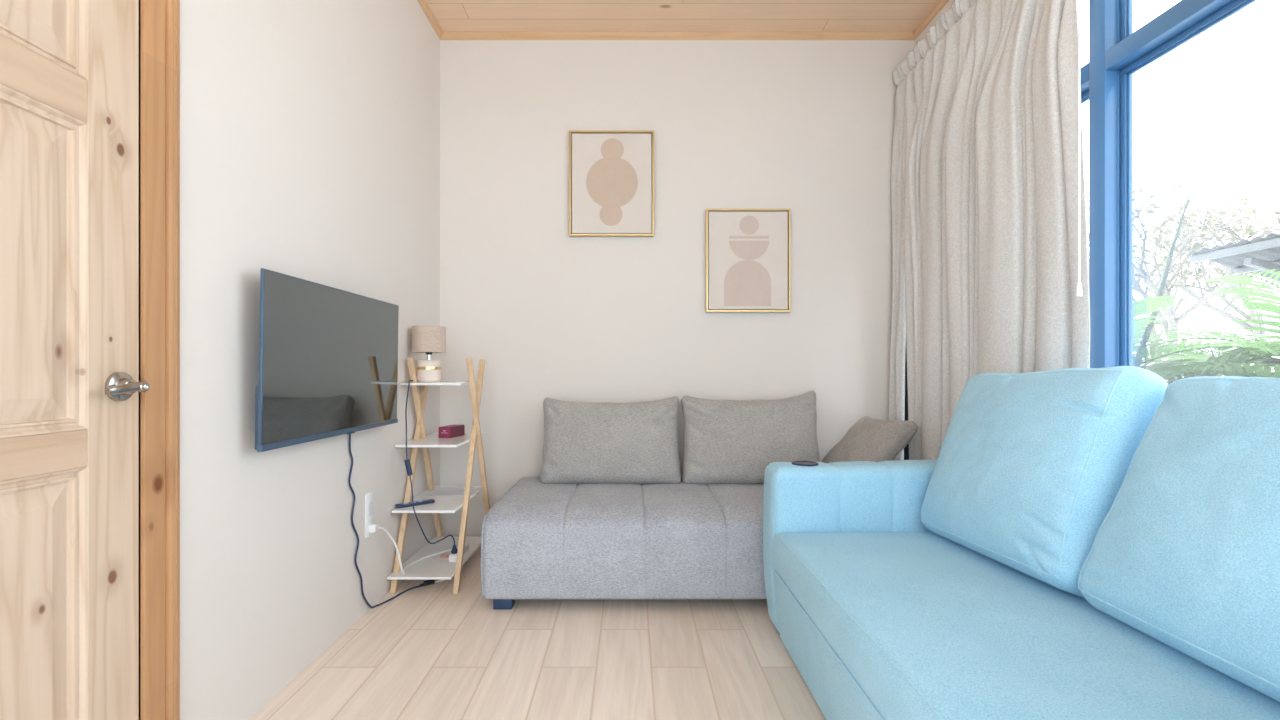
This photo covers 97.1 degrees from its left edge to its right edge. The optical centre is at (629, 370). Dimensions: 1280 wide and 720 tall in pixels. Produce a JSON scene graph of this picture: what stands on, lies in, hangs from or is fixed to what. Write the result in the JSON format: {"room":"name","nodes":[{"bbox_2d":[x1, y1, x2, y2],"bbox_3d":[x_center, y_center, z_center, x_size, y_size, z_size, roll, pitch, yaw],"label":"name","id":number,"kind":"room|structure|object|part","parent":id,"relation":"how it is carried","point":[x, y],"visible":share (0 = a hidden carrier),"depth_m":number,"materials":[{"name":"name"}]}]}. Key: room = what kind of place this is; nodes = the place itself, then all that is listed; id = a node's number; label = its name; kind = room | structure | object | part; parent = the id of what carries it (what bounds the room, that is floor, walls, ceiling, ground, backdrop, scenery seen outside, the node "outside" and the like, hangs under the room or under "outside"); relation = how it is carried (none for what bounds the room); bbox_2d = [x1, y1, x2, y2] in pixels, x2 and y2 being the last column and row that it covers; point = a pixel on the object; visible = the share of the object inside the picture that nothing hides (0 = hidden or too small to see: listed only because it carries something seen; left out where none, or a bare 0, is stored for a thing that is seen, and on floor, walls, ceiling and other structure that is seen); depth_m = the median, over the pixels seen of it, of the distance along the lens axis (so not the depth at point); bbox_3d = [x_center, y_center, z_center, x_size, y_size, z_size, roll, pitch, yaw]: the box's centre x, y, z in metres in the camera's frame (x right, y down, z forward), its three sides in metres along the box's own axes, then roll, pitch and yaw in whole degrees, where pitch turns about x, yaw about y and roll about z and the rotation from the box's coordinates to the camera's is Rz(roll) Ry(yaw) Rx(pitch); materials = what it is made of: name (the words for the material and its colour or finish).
{"room":"living room","nodes":[
{"label":"living room","id":0,"kind":"room"},
{"bbox_2d":[139,0,439,719],"bbox_3d":[-1.255,-0.507,0.805,0.150,3.175,5.410,0,0,0],"label":"wall","id":1,"kind":"structure","parent":0,"point":[310,129],"depth_m":1.92,"materials":[{"name":"paint"}]},
{"bbox_2d":[0,0,149,719],"bbox_3d":[-1.166,0.011,0.903,0.106,2.113,0.907,0,0,0],"label":"door","id":2,"kind":"structure","parent":1,"relation":"in","point":[70,385],"depth_m":1.20,"materials":[{"name":"brown wood"}]},
{"bbox_3d":[-1.199,0.167,0.903,0.040,0.082,0.651,0,0,0],"label":"rail","id":3,"kind":"part","parent":2,"relation":"part of","materials":[{"name":"brown wood"}]},
{"bbox_3d":[-1.199,-0.585,0.903,0.040,0.094,0.651,0,0,0],"label":"rail","id":4,"kind":"part","parent":2,"relation":"part of","materials":[{"name":"brown wood"}]},
{"bbox_3d":[-1.196,-0.771,1.094,0.034,0.278,0.270,0,0,0],"label":"panel","id":5,"kind":"part","parent":2,"relation":"part of","materials":[{"name":"brown wood"}]},
{"bbox_3d":[-1.196,-0.206,1.094,0.034,0.664,0.270,0,0,0],"label":"panel","id":6,"kind":"part","parent":2,"relation":"part of","materials":[{"name":"brown wood"}]},
{"bbox_3d":[-1.196,0.534,1.094,0.034,0.652,0.270,0,0,0],"label":"panel","id":7,"kind":"part","parent":2,"relation":"part of","materials":[{"name":"brown wood"}]},
{"bbox_3d":[-1.133,0.038,1.269,0.035,0.029,0.090,0,0,0],"label":"lever","id":8,"kind":"part","parent":2,"relation":"part of","materials":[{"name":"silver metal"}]},
{"bbox_2d":[139,0,179,719],"bbox_3d":[-1.181,-0.040,1.415,0.038,2.240,0.105,0,0,0],"label":"trim","id":9,"kind":"structure","parent":1,"relation":"attached to","point":[159,23],"depth_m":1.41,"materials":[{"name":"brown wood"}]},
{"bbox_2d":[255,268,398,451],"bbox_3d":[-1.134,-0.032,2.185,0.078,0.558,0.965,1,0,1],"label":"television","id":10,"kind":"object","parent":1,"relation":"attached to","point":[328,356],"visible":1,"depth_m":2.01,"materials":[{"name":"black glass"}]},
{"bbox_2d":[348,434,454,607],"bbox_3d":[-1.075,0.660,2.692,0.099,0.840,0.704,0,0,22],"label":"power cable","id":11,"kind":"object","parent":10,"relation":"hanging from","point":[427,582],"visible":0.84,"depth_m":2.43,"materials":[{"name":"black plastic"}]},
{"bbox_2d":[365,491,373,537],"bbox_3d":[-1.176,0.647,2.554,0.008,0.195,0.077,0,0,0],"label":"wall outlet","id":12,"kind":"object","parent":1,"relation":"attached to","point":[369,498],"visible":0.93,"depth_m":2.54,"materials":[{"name":"white plastic"}]},
{"bbox_2d":[417,0,442,39],"bbox_3d":[-1.168,-2.075,0.805,0.024,0.039,5.410,0,0,0],"label":"trim","id":13,"kind":"structure","parent":1,"relation":"attached to","point":[423,3],"depth_m":3.31,"materials":[{"name":"brown wood"}]},
{"bbox_2d":[249,545,825,719],"bbox_3d":[0.295,1.140,0.805,3.250,0.120,5.710,0,0,0],"label":"floor","id":14,"kind":"structure","parent":0,"point":[429,652],"depth_m":2.07,"materials":[{"name":"brown wood"}]},
{"bbox_2d":[387,358,489,593],"bbox_3d":[-0.998,0.506,3.083,0.349,1.148,0.725,0,0,0],"label":"ladder shelf","id":15,"kind":"object","parent":14,"relation":"on","point":[430,568],"visible":0.81,"depth_m":2.98,"materials":[{"name":"brown wood"}]},
{"bbox_2d":[396,499,434,507],"bbox_3d":[-1.095,0.676,2.885,0.190,0.018,0.037,0,0,-41],"label":"remote control","id":16,"kind":"object","parent":15,"relation":"on","point":[420,502],"visible":0.98,"depth_m":2.87,"materials":[{"name":"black plastic"}]},
{"bbox_2d":[369,523,468,573],"bbox_3d":[-1.059,0.842,2.858,0.197,0.300,0.664,0,0,33],"label":"power strip","id":17,"kind":"object","parent":15,"relation":"on","point":[373,527],"visible":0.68,"depth_m":2.75,"materials":[{"name":"white plastic"}]},
{"bbox_2d":[404,325,457,553],"bbox_3d":[-1.023,0.358,2.944,0.242,1.191,0.367,0,0,-14],"label":"table lamp","id":18,"kind":"object","parent":15,"relation":"on","point":[428,340],"visible":0.98,"depth_m":2.96,"materials":[{"name":"fabric"}]},
{"bbox_2d":[404,459,412,475],"bbox_3d":[-1.082,0.471,2.760,0.038,0.081,0.018,0,0,0],"label":"switch","id":19,"kind":"object","parent":18,"relation":"attached to","point":[407,462],"depth_m":2.75,"materials":[{"name":"blue plastic"}]},
{"bbox_3d":[-1.078,-0.168,3.030,0.174,0.135,0.174,0,0,0],"label":"lamp shade","id":20,"kind":"part","parent":18,"relation":"part of","materials":[{"name":"fabric"}]},
{"bbox_3d":[-1.059,0.480,2.873,0.231,0.870,0.246,0,0,15],"label":"lamp cord","id":21,"kind":"part","parent":18,"relation":"part of","materials":[{"name":"plastic"}]},
{"bbox_2d":[436,553,449,559],"bbox_3d":[-0.983,0.985,3.010,0.075,0.012,0.090,0,0,0],"label":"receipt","id":22,"kind":"object","parent":15,"relation":"on","point":[444,556],"visible":0.78,"depth_m":3.00,"materials":[{"name":"paper"}]},
{"bbox_2d":[439,424,464,437],"bbox_3d":[-1.000,0.338,3.170,0.073,0.060,0.151,0,0,14],"label":"gift box","id":23,"kind":"object","parent":15,"relation":"on","point":[449,431],"visible":1,"depth_m":3.12,"materials":[{"name":"red cardboard"}]},
{"bbox_3d":[-0.965,0.338,3.161,0.001,0.058,0.148,0,0,14],"label":"panel","id":24,"kind":"part","parent":23,"relation":"part of","materials":[{"name":"red cardboard"}]},
{"bbox_2d":[426,488,478,495],"bbox_3d":[-1.000,0.683,3.190,0.250,0.002,0.180,0,0,-4],"label":"paper sleeve","id":25,"kind":"object","parent":15,"relation":"on","point":[436,492],"visible":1,"depth_m":3.17,"materials":[{"name":"white paper"}]},
{"bbox_2d":[481,477,766,608],"bbox_3d":[0.432,0.857,2.977,2.195,0.446,0.926,0,0,0],"label":"sofa","id":26,"kind":"object","parent":14,"relation":"on","point":[539,540],"visible":0.53,"depth_m":2.52,"materials":[{"name":"grey fabric"}]},
{"bbox_3d":[-0.578,1.051,2.590,0.085,0.058,0.070,0,0,0],"label":"leg","id":27,"kind":"part","parent":26,"relation":"part of","materials":[{"name":"blue plastic"}]},
{"bbox_2d":[540,396,680,484],"bbox_3d":[-0.111,0.406,3.300,0.810,0.511,0.299,0,0,0],"label":"cushion","id":28,"kind":"object","parent":26,"relation":"on","point":[585,442],"visible":0.94,"depth_m":3.20,"materials":[{"name":"grey fabric"}]},
{"bbox_2d":[681,391,819,484],"bbox_3d":[0.699,0.389,3.296,0.798,0.547,0.315,0,0,2],"label":"cushion","id":29,"kind":"object","parent":26,"relation":"on","point":[726,441],"visible":0.82,"depth_m":3.19,"materials":[{"name":"grey fabric"}]},
{"bbox_2d":[821,416,917,462],"bbox_3d":[1.336,0.443,3.199,0.359,0.350,0.443,0,0,-12],"label":"cushion","id":30,"kind":"object","parent":26,"relation":"on","point":[868,439],"visible":0.74,"depth_m":3.08,"materials":[{"name":"grey fabric"}]},
{"bbox_2d":[763,459,1279,719],"bbox_3d":[1.056,0.680,1.390,1.008,0.800,2.070,0,0,0],"label":"sofa","id":31,"kind":"object","parent":14,"relation":"on","point":[881,615],"visible":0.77,"depth_m":1.44,"materials":[{"name":"fabric"}]},
{"bbox_3d":[1.061,0.720,2.330,0.998,0.696,0.190,0,0,0],"label":"arm","id":32,"kind":"part","parent":31,"relation":"part of","materials":[{"name":"blue fabric"}]},
{"bbox_2d":[920,366,1167,597],"bbox_3d":[1.299,0.313,1.862,0.382,0.655,0.756,0,0,-1],"label":"cushion","id":33,"kind":"object","parent":31,"relation":"on","point":[1028,471],"visible":0.91,"depth_m":1.64,"materials":[{"name":"blue fabric"}]},
{"bbox_2d":[1078,376,1279,701],"bbox_3d":[1.341,0.321,1.060,0.407,0.625,0.866,0,0,0],"label":"cushion","id":34,"kind":"object","parent":31,"relation":"on","point":[1185,554],"visible":1,"depth_m":1.19,"materials":[{"name":"blue fabric"}]},
{"bbox_2d":[440,40,914,535],"bbox_3d":[0.295,-0.507,3.585,3.250,3.175,0.150,0,0,0],"label":"wall","id":35,"kind":"structure","parent":0,"point":[804,127],"depth_m":3.51,"materials":[{"name":"paint"}]},
{"bbox_2d":[569,131,653,236],"bbox_3d":[-0.113,-1.157,3.493,0.524,0.648,0.030,0,0,0],"label":"framed print","id":36,"kind":"object","parent":35,"relation":"attached to","point":[611,173],"visible":1,"depth_m":3.48,"materials":[{"name":"beige paper"}]},
{"bbox_2d":[441,31,914,39],"bbox_3d":[0.295,-2.075,3.498,2.950,0.039,0.024,0,0,0],"label":"trim","id":37,"kind":"structure","parent":35,"relation":"attached to","point":[447,35],"depth_m":3.49,"materials":[{"name":"brown wood"}]},
{"bbox_2d":[706,209,790,311],"bbox_3d":[0.729,-0.682,3.493,0.520,0.636,0.030,0,0,0],"label":"framed print","id":38,"kind":"object","parent":35,"relation":"attached to","point":[748,251],"visible":1,"depth_m":3.48,"materials":[{"name":"beige paper"}]},
{"bbox_2d":[426,0,938,30],"bbox_3d":[0.520,-2.195,0.805,3.700,0.200,5.710,0,0,0],"label":"ceiling","id":39,"kind":"structure","parent":0,"point":[451,15],"depth_m":3.32,"materials":[{"name":"beige wood"}]},
{"bbox_2d":[915,0,953,45],"bbox_3d":[1.845,-0.507,0.805,0.150,3.175,5.410,0,0,0],"label":"wall","id":40,"kind":"structure","parent":0,"point":[947,6],"depth_m":3.28,"materials":[{"name":"paint"}]},
{"bbox_2d":[913,0,948,38],"bbox_3d":[1.758,-2.075,0.805,0.024,0.039,5.410,0,0,0],"label":"trim","id":41,"kind":"structure","parent":40,"relation":"attached to","point":[940,4],"depth_m":3.31,"materials":[{"name":"brown wood"}]},
{"bbox_2d":[904,0,1256,459],"bbox_3d":[1.769,-0.385,1.893,0.202,2.810,3.225,0,0,0],"label":"window","id":42,"kind":"structure","parent":40,"relation":"in","point":[1116,52],"depth_m":2.12,"materials":[{"name":"blue metal"}]},
{"bbox_3d":[1.850,-0.093,2.779,0.030,2.067,1.173,0,0,0],"label":"sash","id":43,"kind":"part","parent":42,"relation":"part of","materials":[{"name":"blue metal"}]},
{"bbox_3d":[1.850,-1.459,1.234,0.030,0.522,1.768,0,0,0],"label":"sash","id":44,"kind":"part","parent":42,"relation":"part of","materials":[{"name":"blue metal"}]},
{"bbox_3d":[1.850,-0.093,1.234,0.030,2.067,1.768,0,0,0],"label":"sash","id":45,"kind":"part","parent":42,"relation":"part of","materials":[{"name":"clear glass"}]},
{"label":"outside","id":46,"kind":"structure","parent":0,"visible":0},
{"bbox_3d":[0.000,1.355,10.000,120.000,0.250,100.000,0,0,0],"label":"ground","id":47,"kind":"structure","parent":46,"visible":0},
{"bbox_2d":[1133,179,1195,366],"bbox_3d":[4.398,-0.174,4.778,0.577,2.814,0.079,0,0,31],"label":"plant stalk","id":48,"kind":"object","parent":47,"relation":"on","point":[1144,340],"visible":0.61,"depth_m":4.71,"materials":[{"name":"grey plant"}]},
{"bbox_2d":[1087,192,1255,362],"bbox_3d":[17.500,-2.376,20.018,5.430,7.258,6.842,0,0,-4],"label":"tree","id":49,"kind":"object","parent":47,"relation":"on","point":[1181,300],"visible":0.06,"depth_m":19.55,"materials":[{"name":"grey plant"}]},
{"bbox_2d":[1085,177,1279,378],"bbox_3d":[12.956,-1.700,13.516,4.787,5.880,4.945,0,0,36],"label":"tree","id":50,"kind":"object","parent":47,"relation":"on","point":[1169,311],"visible":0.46,"depth_m":13.26,"materials":[{"name":"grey plant"}]},
{"bbox_2d":[1133,269,1279,377],"bbox_3d":[5.664,0.263,4.277,3.077,1.938,3.059,0,0,-26],"label":"palm","id":51,"kind":"object","parent":47,"relation":"on","point":[1271,306],"visible":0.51,"depth_m":4.42,"materials":[{"name":"green plant"}]},
{"bbox_2d":[1133,295,1279,376],"bbox_3d":[4.229,0.321,5.048,2.399,1.820,2.759,0,0,-23],"label":"palm","id":52,"kind":"object","parent":47,"relation":"on","point":[1147,305],"visible":0.14,"depth_m":4.61,"materials":[{"name":"green plant"}]},
{"bbox_2d":[1136,187,1279,374],"bbox_3d":[17.453,-1.965,16.208,4.954,6.419,5.842,0,0,0],"label":"tree","id":53,"kind":"object","parent":47,"relation":"on","point":[1202,271],"visible":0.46,"depth_m":16.40,"materials":[{"name":"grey plant"}]},
{"bbox_2d":[1143,330,1274,380],"bbox_3d":[5.871,0.335,5.406,2.588,1.792,2.489,0,0,43],"label":"palm","id":54,"kind":"object","parent":47,"relation":"on","point":[1198,353],"visible":0.11,"depth_m":5.23,"materials":[{"name":"green plant"}]},
{"bbox_2d":[1139,344,1279,384],"bbox_3d":[4.678,0.382,5.192,2.873,1.700,2.400,0,0,0],"label":"palm","id":55,"kind":"object","parent":47,"relation":"on","point":[1239,357],"visible":0.05,"depth_m":4.76,"materials":[{"name":"green plant"}]},
{"bbox_2d":[1185,233,1279,281],"bbox_3d":[9.640,-0.235,5.611,3.544,2.930,4.823,0,0,0],"label":"canopy roof","id":56,"kind":"structure","parent":47,"relation":"on","point":[1259,254],"depth_m":7.46,"materials":[{"name":"metal"}]},
{"bbox_3d":[1.720,-1.801,2.630,0.104,0.018,1.460,0,0,0],"label":"trim","id":57,"kind":"structure","parent":0,"visible":0},
{"bbox_2d":[889,0,1089,459],"bbox_3d":[1.650,-0.405,2.719,0.189,2.911,1.543,0,0,1],"label":"curtain","id":58,"kind":"object","parent":57,"relation":"hanging from","point":[984,170],"visible":0.76,"depth_m":2.55,"materials":[{"name":"fabric"}]},
{"bbox_3d":[1.634,-0.405,3.409,0.125,2.910,0.163,0,0,0],"label":"fabric panel","id":59,"kind":"part","parent":58,"relation":"part of","materials":[{"name":"fabric"}]},
{"bbox_2d":[1076,0,1082,296],"bbox_3d":[1.609,-1.063,1.950,0.137,1.610,0.019,0,0,0],"label":"wand","id":60,"kind":"object","parent":58,"relation":"hanging from","point":[1079,293],"visible":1,"depth_m":1.95,"materials":[{"name":"white plastic"}]}
]}

